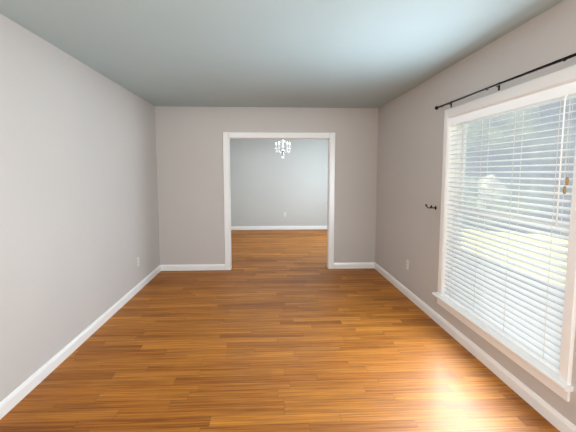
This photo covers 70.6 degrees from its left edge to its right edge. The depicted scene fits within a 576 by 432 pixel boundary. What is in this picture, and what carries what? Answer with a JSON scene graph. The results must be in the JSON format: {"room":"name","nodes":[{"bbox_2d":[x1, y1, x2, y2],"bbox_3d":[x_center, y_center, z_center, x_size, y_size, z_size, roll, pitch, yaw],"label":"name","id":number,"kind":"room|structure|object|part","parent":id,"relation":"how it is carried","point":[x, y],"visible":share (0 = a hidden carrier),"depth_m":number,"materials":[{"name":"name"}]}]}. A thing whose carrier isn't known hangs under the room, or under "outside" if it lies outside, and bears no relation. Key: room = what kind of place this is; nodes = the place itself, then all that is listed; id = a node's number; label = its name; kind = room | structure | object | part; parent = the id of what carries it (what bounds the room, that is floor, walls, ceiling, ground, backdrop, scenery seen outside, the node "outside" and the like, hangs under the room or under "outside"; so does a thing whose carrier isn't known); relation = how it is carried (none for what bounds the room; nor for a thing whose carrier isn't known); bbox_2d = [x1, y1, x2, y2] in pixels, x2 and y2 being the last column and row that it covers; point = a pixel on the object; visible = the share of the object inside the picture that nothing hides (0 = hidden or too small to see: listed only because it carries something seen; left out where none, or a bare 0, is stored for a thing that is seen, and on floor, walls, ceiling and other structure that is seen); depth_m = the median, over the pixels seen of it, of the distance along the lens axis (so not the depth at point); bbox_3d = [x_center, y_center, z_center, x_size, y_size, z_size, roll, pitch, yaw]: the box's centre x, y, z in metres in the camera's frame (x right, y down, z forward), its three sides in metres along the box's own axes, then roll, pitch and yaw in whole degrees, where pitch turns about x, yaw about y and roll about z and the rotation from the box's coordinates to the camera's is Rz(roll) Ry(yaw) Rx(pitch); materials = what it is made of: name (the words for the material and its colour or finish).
{"room":"empty living room","nodes":[
{"label":"empty living room","id":0,"kind":"room"},
{"bbox_2d":[0,13,159,401],"bbox_3d":[-1.812,0.023,2.174,0.160,2.440,8.025,0,6,-3],"label":"wall","id":1,"kind":"structure","parent":0,"point":[79,227],"depth_m":3.23,"materials":[{"name":"paint"}]},
{"bbox_2d":[0,266,159,419],"bbox_3d":[-1.726,1.188,2.321,0.014,0.092,7.745,0,6,-3],"label":"baseboard","id":2,"kind":"structure","parent":1,"relation":"attached to","point":[27,386],"depth_m":3.20,"materials":[{"name":"white wood"}]},
{"bbox_2d":[155,106,378,264],"bbox_3d":[-0.294,-0.398,6.190,4.700,2.440,0.120,0,6,-3],"label":"wall","id":3,"kind":"structure","parent":0,"point":[189,158],"depth_m":6.09,"materials":[{"name":"paint"}]},
{"bbox_2d":[160,264,224,270],"bbox_3d":[-1.441,0.783,6.185,0.957,0.092,0.014,0,6,-3],"label":"baseboard","id":4,"kind":"structure","parent":3,"relation":"attached to","point":[187,267],"depth_m":6.18,"materials":[{"name":"white wood"}]},
{"bbox_2d":[223,132,334,269],"bbox_3d":[-0.130,-0.218,6.218,1.675,2.077,0.156,0,6,-3],"label":"door frame","id":5,"kind":"structure","parent":3,"relation":"attached to","point":[330,136],"depth_m":6.10,"materials":[{"name":"white wood"}]},
{"bbox_2d":[334,262,371,268],"bbox_3d":[1.014,0.769,6.315,0.608,0.092,0.014,0,6,-3],"label":"baseboard","id":6,"kind":"structure","parent":3,"relation":"attached to","point":[356,265],"depth_m":6.31,"materials":[{"name":"white wood"}]},
{"bbox_2d":[230,139,327,225],"bbox_3d":[-0.531,-0.864,10.635,5.020,2.440,0.160,0,6,-3],"label":"wall","id":7,"kind":"structure","parent":0,"point":[269,185],"depth_m":10.57,"materials":[{"name":"paint"}]},
{"bbox_2d":[231,226,326,229],"bbox_3d":[-0.527,0.313,10.671,4.700,0.092,0.014,0,6,-3],"label":"baseboard","id":8,"kind":"structure","parent":7,"relation":"attached to","point":[232,227],"depth_m":10.68,"materials":[{"name":"white wood"}]},
{"bbox_2d":[0,229,559,431],"bbox_3d":[-0.204,1.052,4.630,5.100,0.120,12.600,0,6,-3],"label":"floor","id":9,"kind":"structure","parent":0,"point":[279,331],"depth_m":3.16,"materials":[{"name":"laminate"}]},
{"bbox_2d":[0,0,563,107],"bbox_3d":[-0.204,-1.494,4.364,5.100,0.120,12.600,0,6,-3],"label":"ceiling","id":10,"kind":"structure","parent":0,"point":[297,53],"depth_m":3.03,"materials":[{"name":"paint"}]},
{"bbox_2d":[275,140,290,157],"bbox_3d":[-0.101,-1.511,8.308,0.340,0.668,0.328,0,6,-3],"label":"chandelier","id":11,"kind":"object","parent":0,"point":[282,148],"visible":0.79,"depth_m":8.29,"materials":[{"name":"glass"}]},
{"bbox_2d":[375,0,575,425],"bbox_3d":[1.643,0.004,2.356,0.160,2.440,8.025,0,6,-3],"label":"wall","id":12,"kind":"structure","parent":0,"point":[410,151],"depth_m":4.11,"materials":[{"name":"paint"}]},
{"bbox_2d":[372,262,575,431],"bbox_3d":[1.555,1.170,2.494,0.014,0.092,7.745,0,6,-3],"label":"baseboard","id":13,"kind":"structure","parent":12,"relation":"attached to","point":[529,396],"depth_m":3.00,"materials":[{"name":"white wood"}]},
{"bbox_2d":[432,292,573,391],"bbox_3d":[1.544,0.862,3.140,0.135,0.030,1.805,0,6,-3],"label":"window stool","id":14,"kind":"structure","parent":12,"relation":"attached to","point":[551,375],"depth_m":2.77,"materials":[{"name":"white wood"}]},
{"bbox_2d":[435,53,575,109],"bbox_3d":[1.474,-0.932,2.919,0.108,0.063,1.823,0,6,-3],"label":"curtain rod","id":15,"kind":"object","parent":12,"relation":"attached to","point":[525,73],"visible":1,"depth_m":2.65,"materials":[{"name":"black metal"}]},
{"bbox_2d":[437,65,575,401],"bbox_3d":[1.613,0.025,3.044,0.208,1.855,1.740,0,6,-3],"label":"window","id":16,"kind":"structure","parent":12,"relation":"in","point":[451,142],"depth_m":2.86,"materials":[{"name":"white"}]},
{"bbox_2d":[444,81,575,373],"bbox_3d":[1.546,0.015,3.039,0.081,1.662,1.554,0,6,-3],"label":"window blinds","id":17,"kind":"object","parent":16,"relation":"attached to","point":[531,335],"visible":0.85,"depth_m":2.79,"materials":[{"name":"white plastic"}]},
{"bbox_3d":[1.641,0.017,3.045,0.068,1.670,1.570,0,6,-3],"label":"window sash","id":18,"kind":"part","parent":16,"relation":"part of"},
{"label":"outside","id":19,"kind":"structure","parent":0,"visible":0},
{"bbox_2d":[461,217,568,334],"bbox_3d":[199.833,0.728,10.747,396.540,0.150,600.000,0,6,-3],"label":"lawn","id":20,"kind":"structure","parent":19,"point":[519,237],"depth_m":9.03,"materials":[{"name":"green plant"}]},
{"bbox_2d":[462,103,573,226],"bbox_3d":[7.014,-4.669,16.503,8.369,10.248,10.370,0,6,-3],"label":"tree","id":21,"kind":"object","parent":20,"relation":"on","point":[495,140],"depth_m":12.45,"materials":[{"name":"green plant"}]},
{"bbox_2d":[462,98,575,229],"bbox_3d":[9.814,-3.499,12.981,9.092,9.486,10.119,0,6,-3],"label":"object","id":22,"kind":"object","parent":20,"relation":"on","point":[526,157],"depth_m":12.60,"materials":[{"name":"green plant"}]}
]}

